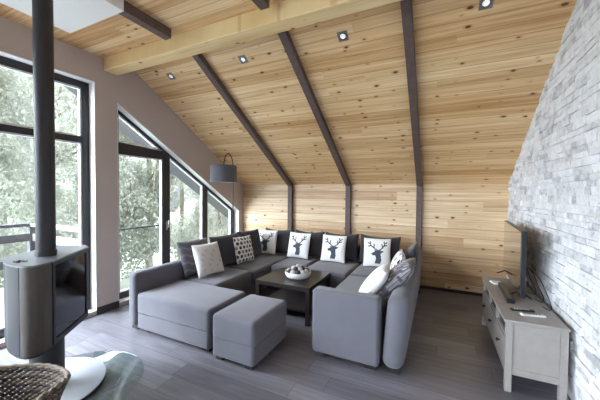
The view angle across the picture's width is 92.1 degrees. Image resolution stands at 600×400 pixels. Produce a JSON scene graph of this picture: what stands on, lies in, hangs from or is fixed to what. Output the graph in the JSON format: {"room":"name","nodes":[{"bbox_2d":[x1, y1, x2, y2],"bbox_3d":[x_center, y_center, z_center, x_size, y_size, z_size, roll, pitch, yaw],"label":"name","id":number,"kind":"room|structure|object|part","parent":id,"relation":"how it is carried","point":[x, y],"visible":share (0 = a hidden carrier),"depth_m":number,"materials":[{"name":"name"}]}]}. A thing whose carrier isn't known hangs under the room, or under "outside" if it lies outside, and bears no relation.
{"room":"living room","nodes":[
{"label":"living room","id":0,"kind":"room"},
{"bbox_2d":[0,16,242,348],"bbox_3d":[-3.013,-0.270,2.786,0.187,3.446,8.240,1,2,26],"label":"wall","id":1,"kind":"structure","parent":0,"point":[129,90],"depth_m":3.75,"materials":[{"name":"paint"}]},
{"bbox_2d":[0,51,96,343],"bbox_3d":[-3.045,-0.016,2.726,0.186,2.840,1.995,1,2,26],"label":"window","id":2,"kind":"structure","parent":1,"relation":"in","point":[85,139],"depth_m":3.56,"materials":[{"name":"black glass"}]},
{"bbox_2d":[97,301,118,314],"bbox_3d":[-1.943,1.365,4.993,0.126,0.085,2.995,1,2,26],"label":"baseboard","id":3,"kind":"structure","parent":1,"relation":"attached to","point":[114,305],"depth_m":3.73,"materials":[{"name":"black wood"}]},
{"bbox_2d":[117,103,238,302],"bbox_3d":[-1.942,0.001,5.039,0.186,2.711,2.580,1,2,26],"label":"window","id":4,"kind":"structure","parent":1,"relation":"in","point":[164,154],"depth_m":4.62,"materials":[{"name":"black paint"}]},
{"bbox_2d":[120,225,159,230],"bbox_3d":[-2.444,0.419,4.349,0.022,0.022,0.875,1,2,26],"label":"bar","id":5,"kind":"object","parent":4,"relation":"attached to","point":[152,225],"visible":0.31,"depth_m":4.36,"materials":[{"name":"grey metal"}]},
{"bbox_2d":[0,0,284,57],"bbox_3d":[-1.398,-1.760,0.278,5.330,0.140,5.163,1,2,26],"label":"ceiling","id":6,"kind":"structure","parent":0,"point":[115,34],"depth_m":2.85,"materials":[{"name":"brown wood"}]},
{"bbox_2d":[0,0,123,32],"bbox_3d":[-2.370,-1.684,1.665,0.825,0.140,2.225,1,2,26],"label":"soffit","id":7,"kind":"structure","parent":6,"relation":"attached to","point":[70,16],"depth_m":2.49,"materials":[{"name":"paint"}]},
{"bbox_2d":[118,0,170,39],"bbox_3d":[-2.406,-1.670,0.806,0.086,0.105,4.843,1,2,26],"label":"joist","id":8,"kind":"object","parent":6,"relation":"attached to","point":[130,12],"visible":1,"depth_m":2.73,"materials":[{"name":"brown wood"}]},
{"bbox_2d":[252,0,269,9],"bbox_3d":[-1.341,-1.648,0.298,0.086,0.105,4.843,1,2,26],"label":"joist","id":9,"kind":"object","parent":6,"relation":"attached to","point":[261,4],"visible":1,"depth_m":2.42,"materials":[{"name":"brown wood"}]},
{"bbox_2d":[63,85,228,218],"bbox_3d":[-2.464,-0.973,5.999,1.610,3.916,6.329,1,2,26],"label":"roof overhang","id":10,"kind":"object","parent":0,"point":[124,128],"depth_m":6.59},
{"bbox_2d":[0,288,570,399],"bbox_3d":[-0.788,1.559,1.761,5.380,0.120,8.240,1,2,26],"label":"floor","id":11,"kind":"structure","parent":0,"point":[451,355],"depth_m":2.56,"materials":[{"name":"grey wood"}]},
{"bbox_2d":[0,363,70,399],"bbox_3d":[-1.659,1.246,1.594,0.693,0.494,0.546,1,1,9],"label":"wicker chair","id":12,"kind":"object","parent":11,"relation":"on","point":[51,382],"visible":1,"depth_m":1.80,"materials":[{"name":"brown wicker"}]},
{"bbox_2d":[210,153,236,233],"bbox_3d":[-1.271,0.300,5.013,0.452,2.226,0.611,1,2,26],"label":"floor lamp","id":13,"kind":"object","parent":11,"relation":"on","point":[219,173],"visible":0.73,"depth_m":4.74,"materials":[{"name":"fabric"}]},
{"bbox_3d":[-1.299,-0.443,4.923,0.452,0.285,0.452,1,2,26],"label":"lamp shade","id":14,"kind":"part","parent":13,"relation":"part of","materials":[{"name":"grey fabric"}]},
{"bbox_2d":[213,294,286,369],"bbox_3d":[-0.476,1.257,2.859,0.481,0.435,0.631,1,2,26],"label":"ottoman","id":15,"kind":"object","parent":11,"relation":"on","point":[245,331],"visible":1,"depth_m":2.63,"materials":[{"name":"grey fabric"}]},
{"bbox_2d":[213,294,286,346],"bbox_3d":[-0.475,1.148,2.857,0.480,0.217,0.630,1,2,26],"label":"seat cushion","id":16,"kind":"object","parent":15,"relation":"on","point":[251,320],"depth_m":2.65,"materials":[{"name":"grey fabric"}]},
{"bbox_2d":[129,245,422,374],"bbox_3d":[0.003,1.110,3.915,2.937,0.685,2.875,1,2,26],"label":"sectional sofa","id":17,"kind":"object","parent":11,"relation":"on","point":[348,323],"visible":0.67,"depth_m":2.92,"materials":[{"name":"grey fabric"}]},
{"bbox_3d":[-1.261,1.081,4.518,0.135,0.600,2.875,1,2,26],"label":"backrest","id":18,"kind":"part","parent":17,"relation":"part of","materials":[{"name":"grey fabric"}]},
{"bbox_2d":[176,238,207,277],"bbox_3d":[-1.418,0.772,3.958,0.243,0.439,0.509,1,2,33],"label":"knit cushion","id":19,"kind":"object","parent":17,"relation":"on","point":[184,248],"visible":0.51,"depth_m":3.78,"materials":[{"name":"grey fabric"}]},
{"bbox_2d":[138,280,245,330],"bbox_3d":[-1.206,1.132,3.245,1.050,0.217,0.617,1,2,26],"label":"seat cushion","id":20,"kind":"object","parent":17,"relation":"on","point":[189,304],"depth_m":3.06,"materials":[{"name":"grey fabric"}]},
{"bbox_2d":[191,241,223,277],"bbox_3d":[-1.233,0.793,3.898,0.220,0.404,0.420,1,2,34],"label":"pillow","id":21,"kind":"object","parent":17,"relation":"on","point":[208,260],"visible":1,"depth_m":3.81,"materials":[{"name":"fabric"}]},
{"bbox_2d":[184,267,250,290],"bbox_3d":[-1.117,1.121,3.973,0.586,0.229,0.766,1,2,26],"label":"seat cushion","id":22,"kind":"object","parent":17,"relation":"on","point":[235,278],"depth_m":3.87,"materials":[{"name":"grey fabric"}]},
{"bbox_2d":[209,233,237,264],"bbox_3d":[-1.127,0.758,4.440,0.220,0.444,0.584,1,2,33],"label":"cushion","id":23,"kind":"object","parent":17,"relation":"on","point":[225,242],"visible":0.62,"depth_m":4.35,"materials":[{"name":"fabric"}]},
{"bbox_2d":[233,235,253,263],"bbox_3d":[-0.892,0.780,4.595,0.173,0.400,0.370,1,2,34],"label":"pillow","id":24,"kind":"object","parent":17,"relation":"on","point":[242,245],"visible":1,"depth_m":4.51,"materials":[{"name":"white fabric"}]},
{"bbox_2d":[237,229,261,254],"bbox_3d":[-0.862,0.744,4.979,0.208,0.450,0.522,2,2,35],"label":"cushion","id":25,"kind":"object","parent":17,"relation":"on","point":[254,234],"visible":0.48,"depth_m":4.97,"materials":[{"name":"fabric"}]},
{"bbox_2d":[223,252,288,284],"bbox_3d":[-0.645,1.102,4.903,0.636,0.229,1.321,1,2,26],"label":"seat cushion","id":26,"kind":"object","parent":17,"relation":"on","point":[261,265],"depth_m":4.52,"materials":[{"name":"grey fabric"}]},
{"bbox_2d":[259,230,277,254],"bbox_3d":[-0.620,0.758,5.250,0.422,0.417,0.173,1,2,19],"label":"pillow","id":27,"kind":"object","parent":17,"relation":"on","point":[268,238],"visible":0.76,"depth_m":5.18,"materials":[{"name":"white fabric"}]},
{"bbox_2d":[266,228,293,253],"bbox_3d":[-0.405,0.750,5.367,0.604,0.446,0.215,1,2,21],"label":"cushion","id":28,"kind":"object","parent":17,"relation":"on","point":[283,236],"visible":0.44,"depth_m":5.25,"materials":[{"name":"fabric"}]},
{"bbox_2d":[271,256,320,271],"bbox_3d":[-0.031,1.108,4.820,0.549,0.233,0.944,1,2,26],"label":"seat cushion","id":29,"kind":"object","parent":17,"relation":"on","point":[286,261],"depth_m":4.69,"materials":[{"name":"grey fabric"}]},
{"bbox_2d":[287,232,310,258],"bbox_3d":[-0.019,0.771,4.930,0.411,0.417,0.173,1,2,31],"label":"pillow","id":30,"kind":"object","parent":17,"relation":"on","point":[299,243],"visible":1,"depth_m":4.87,"materials":[{"name":"white fabric"}]},
{"bbox_2d":[296,229,324,257],"bbox_3d":[0.150,0.762,5.102,0.582,0.446,0.211,1,2,30],"label":"cushion","id":31,"kind":"object","parent":17,"relation":"on","point":[316,240],"visible":0.41,"depth_m":4.97,"materials":[{"name":"fabric"}]},
{"bbox_2d":[320,234,346,262],"bbox_3d":[0.542,0.783,4.673,0.414,0.417,0.175,1,2,30],"label":"pillow","id":32,"kind":"object","parent":17,"relation":"on","point":[333,247],"visible":1,"depth_m":4.62,"materials":[{"name":"white fabric"}]},
{"bbox_2d":[307,260,360,287],"bbox_3d":[0.528,1.120,4.559,0.694,0.233,0.934,1,2,26],"label":"seat cushion","id":33,"kind":"object","parent":17,"relation":"on","point":[339,272],"depth_m":4.30,"materials":[{"name":"grey fabric"}]},
{"bbox_2d":[326,232,358,261],"bbox_3d":[0.687,0.773,4.846,0.585,0.446,0.215,1,2,21],"label":"cushion","id":34,"kind":"object","parent":17,"relation":"on","point":[352,240],"visible":0.41,"depth_m":4.72,"materials":[{"name":"fabric"}]},
{"bbox_3d":[0.422,1.143,2.668,0.628,0.600,0.145,1,2,26],"label":"armrest","id":35,"kind":"part","parent":17,"relation":"part of","materials":[{"name":"grey fabric"}]},
{"bbox_2d":[336,275,390,340],"bbox_3d":[0.707,1.153,3.321,0.683,0.231,1.273,1,2,26],"label":"seat cushion","id":36,"kind":"object","parent":17,"relation":"on","point":[351,282],"depth_m":3.44,"materials":[{"name":"grey fabric"}]},
{"bbox_2d":[349,263,377,276],"bbox_3d":[1.166,1.133,4.288,0.688,0.231,0.873,1,2,26],"label":"seat cushion","id":37,"kind":"object","parent":17,"relation":"on","point":[360,270],"depth_m":4.21,"materials":[{"name":"grey fabric"}]},
{"bbox_2d":[359,262,389,293],"bbox_3d":[0.729,0.821,2.860,0.288,0.344,0.420,1,2,22],"label":"pillow","id":38,"kind":"object","parent":17,"relation":"on","point":[374,282],"visible":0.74,"depth_m":2.69,"materials":[{"name":"white fabric"}]},
{"bbox_2d":[363,238,390,266],"bbox_3d":[1.165,0.796,4.376,0.400,0.417,0.173,1,2,18],"label":"pillow","id":39,"kind":"object","parent":17,"relation":"on","point":[376,251],"visible":0.94,"depth_m":4.33,"materials":[{"name":"white fabric"}]},
{"bbox_2d":[358,234,400,264],"bbox_3d":[1.252,0.786,4.577,0.642,0.448,0.211,1,2,31],"label":"cushion","id":40,"kind":"object","parent":17,"relation":"on","point":[395,242],"visible":0.35,"depth_m":4.47,"materials":[{"name":"fabric"}]},
{"bbox_3d":[0.540,1.074,5.168,2.535,0.615,0.150,1,2,26],"label":"backrest","id":41,"kind":"part","parent":17,"relation":"part of","materials":[{"name":"grey fabric"}]},
{"bbox_2d":[375,258,415,298],"bbox_3d":[0.963,0.782,2.904,0.345,0.353,0.540,1,2,26],"label":"striped cushion","id":42,"kind":"object","parent":17,"relation":"on","point":[401,273],"visible":0.75,"depth_m":2.70,"materials":[{"name":"fabric"}]},
{"bbox_2d":[390,249,405,268],"bbox_3d":[1.164,0.824,3.480,0.198,0.406,0.420,1,2,20],"label":"leaf pillow","id":43,"kind":"object","parent":17,"relation":"on","point":[399,256],"visible":0.37,"depth_m":3.35,"materials":[{"name":"white fabric"}]},
{"bbox_3d":[1.320,1.109,3.521,0.220,0.640,2.450,1,2,26],"label":"backrest","id":44,"kind":"part","parent":17,"relation":"part of","materials":[{"name":"grey fabric"}]},
{"bbox_2d":[405,242,419,265],"bbox_3d":[1.424,0.797,3.726,0.213,0.448,0.580,1,2,26],"label":"cushion","id":45,"kind":"object","parent":17,"relation":"on","point":[413,251],"visible":0.42,"depth_m":3.52,"materials":[{"name":"fabric"}]},
{"bbox_2d":[255,266,330,326],"bbox_3d":[-0.070,1.229,3.833,0.744,0.450,0.744,1,2,26],"label":"coffee table","id":46,"kind":"object","parent":11,"relation":"on","point":[297,294],"visible":0.75,"depth_m":3.65,"materials":[{"name":"black wood"}]},
{"bbox_3d":[-0.531,1.254,3.670,0.050,0.400,0.050,1,2,26],"label":"leg","id":47,"kind":"part","parent":46,"relation":"part of","materials":[{"name":"black wood"}]},
{"bbox_2d":[267,288,312,312],"bbox_3d":[-0.071,1.314,3.835,0.724,0.020,0.640,1,2,26],"label":"shelf","id":48,"kind":"object","parent":46,"relation":"attached to","point":[295,300],"depth_m":3.83,"materials":[{"name":"black wood"}]},
{"bbox_2d":[285,269,310,279],"bbox_3d":[-0.026,0.962,3.762,0.344,0.088,0.344,1,2,26],"label":"bowl","id":49,"kind":"object","parent":46,"relation":"on","point":[291,276],"visible":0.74,"depth_m":3.62,"materials":[{"name":"ceramic"}]},
{"bbox_3d":[0.093,1.267,3.372,0.050,0.400,0.050,1,2,26],"label":"leg","id":50,"kind":"part","parent":46,"relation":"part of","materials":[{"name":"black wood"}]},
{"bbox_3d":[0.391,1.254,3.997,0.050,0.400,0.050,1,2,26],"label":"leg","id":51,"kind":"part","parent":46,"relation":"part of","materials":[{"name":"black wood"}]},
{"bbox_2d":[481,276,570,399],"bbox_3d":[2.062,1.212,2.792,0.416,0.575,1.334,1,2,26],"label":"tv stand","id":52,"kind":"object","parent":11,"relation":"on","point":[535,348],"visible":0.97,"depth_m":2.25,"materials":[{"name":"beige wood"}]},
{"bbox_3d":[2.193,1.208,3.431,0.045,0.553,0.045,1,2,26],"label":"leg","id":53,"kind":"part","parent":52,"relation":"part of","materials":[{"name":"beige wood"}]},
{"bbox_3d":[2.087,1.203,3.237,0.019,0.232,0.390,1,2,26],"label":"drawer","id":54,"kind":"part","parent":52,"relation":"part of","materials":[{"name":"beige wood"}]},
{"bbox_3d":[1.909,1.210,2.865,0.019,0.232,0.379,1,2,26],"label":"drawer","id":55,"kind":"part","parent":52,"relation":"part of","materials":[{"name":"beige wood"}]},
{"bbox_3d":[1.909,1.344,2.868,0.018,0.025,1.220,1,2,26],"label":"rail","id":56,"kind":"part","parent":52,"relation":"part of","materials":[{"name":"beige wood"}]},
{"bbox_2d":[484,290,504,333],"bbox_3d":[2.069,1.087,2.786,0.353,0.015,1.250,1,2,26],"label":"shelf","id":57,"kind":"object","parent":52,"relation":"attached to","point":[492,307],"depth_m":2.78,"materials":[{"name":"beige wood"}]},
{"bbox_2d":[490,280,499,284],"bbox_3d":[2.161,0.908,3.176,0.100,0.014,0.120,1,1,13],"label":"paper stack","id":58,"kind":"object","parent":52,"relation":"on","point":[491,281],"visible":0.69,"depth_m":3.18,"materials":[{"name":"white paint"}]},
{"bbox_3d":[1.930,1.010,2.851,0.006,0.129,1.210,1,2,26],"label":"shelf glass","id":59,"kind":"part","parent":52,"relation":"part of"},
{"bbox_3d":[1.732,1.218,2.493,0.019,0.232,0.390,1,2,26],"label":"drawer","id":60,"kind":"part","parent":52,"relation":"part of","materials":[{"name":"beige wood"}]},
{"bbox_2d":[498,282,514,303],"bbox_3d":[2.011,0.900,2.826,0.060,0.045,0.560,1,2,28],"label":"bar","id":61,"kind":"object","parent":52,"relation":"on","point":[509,298],"visible":1,"depth_m":2.74,"materials":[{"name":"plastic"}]},
{"bbox_3d":[1.648,1.232,2.289,0.045,0.553,0.045,1,2,26],"label":"leg","id":62,"kind":"part","parent":52,"relation":"part of","materials":[{"name":"beige wood"}]},
{"bbox_2d":[497,220,531,298],"bbox_3d":[2.299,0.593,3.126,0.199,0.649,1.240,1,2,30],"label":"television","id":63,"kind":"object","parent":52,"relation":"on","point":[515,237],"visible":0.98,"depth_m":2.81,"materials":[{"name":"plastic"}]},
{"bbox_2d":[526,267,535,294],"bbox_3d":[2.321,0.776,2.936,0.061,0.282,0.314,1,1,13],"label":"cable","id":64,"kind":"object","parent":63,"relation":"attached to","point":[526,267],"visible":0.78,"depth_m":2.91,"materials":[{"name":"plastic"}]},
{"bbox_2d":[526,266,543,302],"bbox_3d":[2.222,0.780,2.729,0.061,0.282,0.314,1,1,13],"label":"cable","id":65,"kind":"object","parent":63,"relation":"attached to","point":[526,266],"visible":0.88,"depth_m":2.71,"materials":[{"name":"plastic"}]},
{"bbox_2d":[510,308,534,312],"bbox_3d":[1.864,0.922,2.426,0.170,0.018,0.040,1,1,11],"label":"remote control","id":66,"kind":"object","parent":52,"relation":"on","point":[512,309],"visible":1,"depth_m":2.42,"materials":[{"name":"black plastic"}]},
{"bbox_2d":[520,312,545,317],"bbox_3d":[1.870,0.925,2.324,0.170,0.018,0.040,1,1,14],"label":"remote control","id":67,"kind":"object","parent":52,"relation":"on","point":[522,314],"visible":1,"depth_m":2.31,"materials":[{"name":"white plastic"}]},
{"bbox_3d":[1.793,1.347,2.209,0.291,0.050,0.012,1,2,26],"label":"rail","id":68,"kind":"part","parent":52,"relation":"part of","materials":[{"name":"beige wood"}]},
{"bbox_3d":[1.799,1.163,2.214,0.291,0.408,0.018,1,2,26],"label":"panel","id":69,"kind":"part","parent":52,"relation":"part of","materials":[{"name":"beige wood"}]},
{"bbox_3d":[1.797,0.982,2.200,0.291,0.046,0.012,1,2,26],"label":"rail","id":70,"kind":"part","parent":52,"relation":"part of","materials":[{"name":"beige wood"}]},
{"bbox_2d":[530,269,551,310],"bbox_3d":[2.136,0.784,2.548,0.061,0.282,0.314,1,1,13],"label":"cable","id":71,"kind":"object","parent":52,"relation":"on","point":[530,269],"visible":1,"depth_m":2.53,"materials":[{"name":"plastic"}]},
{"bbox_3d":[1.951,1.238,2.145,0.045,0.553,0.045,1,2,26],"label":"leg","id":72,"kind":"part","parent":52,"relation":"part of","materials":[{"name":"beige wood"}]},
{"bbox_3d":[-1.820,1.472,2.290,1.024,0.008,1.024,1,2,26],"label":"floor plate","id":73,"kind":"object","parent":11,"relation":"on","visible":0},
{"bbox_2d":[0,0,106,399],"bbox_3d":[-1.973,-0.077,2.180,0.836,3.090,0.836,1,2,26],"label":"wood stove","id":74,"kind":"object","parent":73,"relation":"on","point":[46,287],"visible":0.88,"depth_m":2.13,"materials":[{"name":"metal"}]},
{"bbox_3d":[-2.038,0.728,2.245,0.276,0.595,0.745,0,1,-10],"label":"panel","id":75,"kind":"part","parent":74,"relation":"part of","materials":[{"name":"metal"}]},
{"bbox_3d":[-1.990,0.425,2.229,0.397,0.012,0.788,0,1,-14],"label":"plate","id":76,"kind":"part","parent":74,"relation":"part of","materials":[{"name":"metal"}]},
{"bbox_3d":[-1.995,1.032,2.244,0.373,0.012,0.764,0,1,-14],"label":"plate","id":77,"kind":"part","parent":74,"relation":"part of","materials":[{"name":"grey metal"}]},
{"bbox_3d":[-1.824,0.730,2.301,0.026,0.592,0.518,0,1,-14],"label":"door","id":78,"kind":"part","parent":74,"relation":"part of","materials":[{"name":"glass"}]},
{"bbox_3d":[-1.824,0.729,2.301,0.010,0.535,0.468,0,1,-14],"label":"glass","id":79,"kind":"part","parent":74,"relation":"part of","materials":[{"name":"black glass"}]},
{"bbox_2d":[135,0,576,183],"bbox_3d":[0.380,-1.147,4.032,5.330,1.882,2.985,1,2,26],"label":"ceiling","id":80,"kind":"structure","parent":0,"point":[482,75],"depth_m":3.46,"materials":[{"name":"brown wood"}]},
{"bbox_2d":[166,73,175,79],"bbox_3d":[-1.756,-1.683,3.933,0.100,0.057,0.089,1,2,26],"label":"recessed light","id":81,"kind":"object","parent":80,"relation":"in","point":[170,75],"visible":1,"depth_m":3.93,"materials":[{"name":"white metal"}]},
{"bbox_2d":[192,53,292,185],"bbox_3d":[-0.749,-1.097,4.525,0.086,1.698,2.720,1,2,26],"label":"rafter","id":82,"kind":"object","parent":80,"relation":"attached to","point":[200,59],"visible":0.71,"depth_m":4.17,"materials":[{"name":"brown wood"}]},
{"bbox_2d":[237,55,248,63],"bbox_3d":[-0.673,-1.660,3.417,0.100,0.057,0.089,1,2,26],"label":"recessed light","id":83,"kind":"object","parent":80,"relation":"in","point":[242,58],"visible":1,"depth_m":3.41,"materials":[{"name":"white metal"}]},
{"bbox_2d":[104,0,401,74],"bbox_3d":[-0.266,-1.760,2.674,4.780,0.360,0.175,1,2,26],"label":"beam","id":84,"kind":"structure","parent":80,"relation":"attached to","point":[286,15],"depth_m":2.77,"materials":[{"name":"beige wood"}]},
{"bbox_2d":[277,31,350,185],"bbox_3d":[0.314,-1.074,4.018,0.086,1.698,2.720,1,2,26],"label":"rafter","id":85,"kind":"object","parent":80,"relation":"attached to","point":[285,37],"visible":0.71,"depth_m":3.61,"materials":[{"name":"brown wood"}]},
{"bbox_2d":[337,30,348,41],"bbox_3d":[0.428,-1.636,2.891,0.100,0.057,0.089,1,2,26],"label":"recessed light","id":86,"kind":"object","parent":80,"relation":"in","point":[342,36],"visible":1,"depth_m":2.89,"materials":[{"name":"white metal"}]},
{"bbox_2d":[400,0,422,185],"bbox_3d":[1.389,-1.052,3.505,0.086,1.698,2.720,1,2,26],"label":"rafter","id":87,"kind":"object","parent":80,"relation":"attached to","point":[406,5],"visible":1,"depth_m":3.04,"materials":[{"name":"brown wood"}]},
{"bbox_2d":[478,0,493,10],"bbox_3d":[1.524,-1.613,2.368,0.100,0.057,0.089,1,2,26],"label":"recessed light","id":88,"kind":"object","parent":80,"relation":"in","point":[483,4],"visible":1,"depth_m":2.38,"materials":[{"name":"white metal"}]},
{"bbox_3d":[1.524,-1.613,2.368,0.052,0.006,0.052,1,-30,26],"label":"bulb","id":89,"kind":"part","parent":88,"relation":"part of","materials":[{"name":"white glass"}]},
{"bbox_2d":[243,183,509,292],"bbox_3d":[0.975,0.535,5.353,5.330,1.780,0.200,1,2,26],"label":"wall","id":90,"kind":"structure","parent":0,"point":[462,239],"depth_m":4.73,"materials":[{"name":"brown wood"}]},
{"bbox_2d":[287,186,292,229],"bbox_3d":[-0.193,0.565,5.765,0.086,1.678,0.085,1,2,26],"label":"post","id":91,"kind":"object","parent":90,"relation":"attached to","point":[290,188],"visible":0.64,"depth_m":5.72,"materials":[{"name":"brown wood"}]},
{"bbox_2d":[345,186,350,234],"bbox_3d":[0.871,0.588,5.258,0.086,1.678,0.085,1,2,26],"label":"post","id":92,"kind":"object","parent":90,"relation":"attached to","point":[347,188],"visible":0.64,"depth_m":5.21,"materials":[{"name":"brown wood"}]},
{"bbox_2d":[415,186,422,288],"bbox_3d":[1.945,0.610,4.745,0.086,1.678,0.085,1,2,26],"label":"post","id":93,"kind":"object","parent":90,"relation":"attached to","point":[419,188],"visible":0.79,"depth_m":4.70,"materials":[{"name":"brown wood"}]},
{"bbox_2d":[420,285,482,295],"bbox_3d":[0.885,1.404,5.296,4.710,0.045,0.014,1,2,26],"label":"baseboard","id":94,"kind":"structure","parent":90,"relation":"attached to","point":[421,286],"depth_m":4.57,"materials":[{"name":"black wood"}]},
{"bbox_2d":[506,0,599,399],"bbox_3d":[1.462,-0.213,0.650,0.230,3.520,8.240,1,2,26],"label":"wall","id":95,"kind":"structure","parent":0,"point":[554,193],"depth_m":2.24,"materials":[{"name":"stone"}]},
{"label":"outside","id":96,"kind":"structure","parent":0,"visible":0},
{"bbox_2d":[0,211,211,290],"bbox_3d":[-25.866,3.795,20.744,55.600,0.200,75.000,1,2,26],"label":"ground","id":97,"kind":"structure","parent":96,"point":[124,283],"depth_m":17.58,"materials":[{"name":"white snow"}]},
{"bbox_2d":[0,67,24,287],"bbox_3d":[-9.232,-0.773,6.788,5.489,9.948,4.494,1,1,17],"label":"leafy tree","id":98,"kind":"object","parent":97,"relation":"on","point":[6,151],"visible":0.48,"depth_m":7.50,"materials":[{"name":"green plant"}]},
{"bbox_2d":[0,69,57,253],"bbox_3d":[-12.541,-3.135,10.204,6.623,14.436,6.810,0,2,-27],"label":"leafy tree","id":99,"kind":"object","parent":97,"relation":"on","point":[20,78],"visible":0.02,"depth_m":11.49,"materials":[{"name":"green plant"}]},
{"bbox_2d":[0,69,147,277],"bbox_3d":[-8.493,-1.587,9.579,5.772,11.448,5.615,0,1,-16],"label":"leafy tree","id":100,"kind":"object","parent":97,"relation":"on","point":[28,201],"visible":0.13,"depth_m":9.41,"materials":[{"name":"green plant"}]},
{"bbox_2d":[0,86,159,251],"bbox_3d":[-10.834,-2.988,14.637,6.932,13.952,6.092,1,1,10],"label":"leafy tree","id":101,"kind":"object","parent":97,"relation":"on","point":[67,190],"visible":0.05,"depth_m":13.34,"materials":[{"name":"green plant"}]},
{"bbox_2d":[71,126,196,278],"bbox_3d":[-6.305,-1.234,11.972,5.306,10.664,4.972,0,2,-22],"label":"leafy tree","id":102,"kind":"object","parent":97,"relation":"on","point":[141,245],"visible":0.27,"depth_m":11.21,"materials":[{"name":"green plant"}]},
{"bbox_2d":[131,157,198,259],"bbox_3d":[-7.423,-2.671,18.677,6.780,13.178,6.909,0,1,-6],"label":"leafy tree","id":103,"kind":"object","parent":97,"relation":"on","point":[181,216],"visible":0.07,"depth_m":18.60,"materials":[{"name":"green plant"}]},
{"bbox_2d":[173,176,228,242],"bbox_3d":[-3.907,-0.929,14.836,5.802,9.956,4.852,2,2,44],"label":"leafy tree","id":104,"kind":"object","parent":97,"relation":"on","point":[222,228],"visible":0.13,"depth_m":13.77,"materials":[{"name":"green plant"}]},
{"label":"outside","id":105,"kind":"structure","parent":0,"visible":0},
{"bbox_2d":[0,288,3,326],"bbox_3d":[-4.782,1.592,2.184,2.410,0.160,5.160,1,2,26],"label":"deck","id":106,"kind":"object","parent":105,"point":[1,289],"depth_m":3.97,"materials":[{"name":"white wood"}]},
{"bbox_2d":[0,223,78,269],"bbox_3d":[-4.679,0.980,2.116,1.970,1.070,5.150,1,2,26],"label":"balcony railing","id":107,"kind":"object","parent":106,"relation":"on","point":[29,237],"visible":0.38,"depth_m":4.52,"materials":[{"name":"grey wood"}]},
{"bbox_3d":[-5.531,0.657,2.489,0.040,0.120,5.100,1,2,26],"label":"rail","id":108,"kind":"part","parent":107,"relation":"part of","materials":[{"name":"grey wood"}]},
{"bbox_3d":[-5.529,0.452,2.484,0.100,0.050,5.100,1,2,26],"label":"handrail","id":109,"kind":"part","parent":107,"relation":"part of","materials":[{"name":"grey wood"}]},
{"bbox_3d":[-4.435,0.940,4.798,0.100,1.020,0.100,1,2,26],"label":"post","id":110,"kind":"part","parent":107,"relation":"part of","materials":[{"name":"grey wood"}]},
{"bbox_3d":[-3.542,0.424,4.360,1.870,0.050,0.100,1,2,26],"label":"handrail","id":111,"kind":"part","parent":107,"relation":"part of","materials":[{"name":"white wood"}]},
{"bbox_3d":[-3.543,0.629,4.365,1.870,0.120,0.040,1,2,26],"label":"rail","id":112,"kind":"part","parent":107,"relation":"part of","materials":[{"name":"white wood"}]}
]}

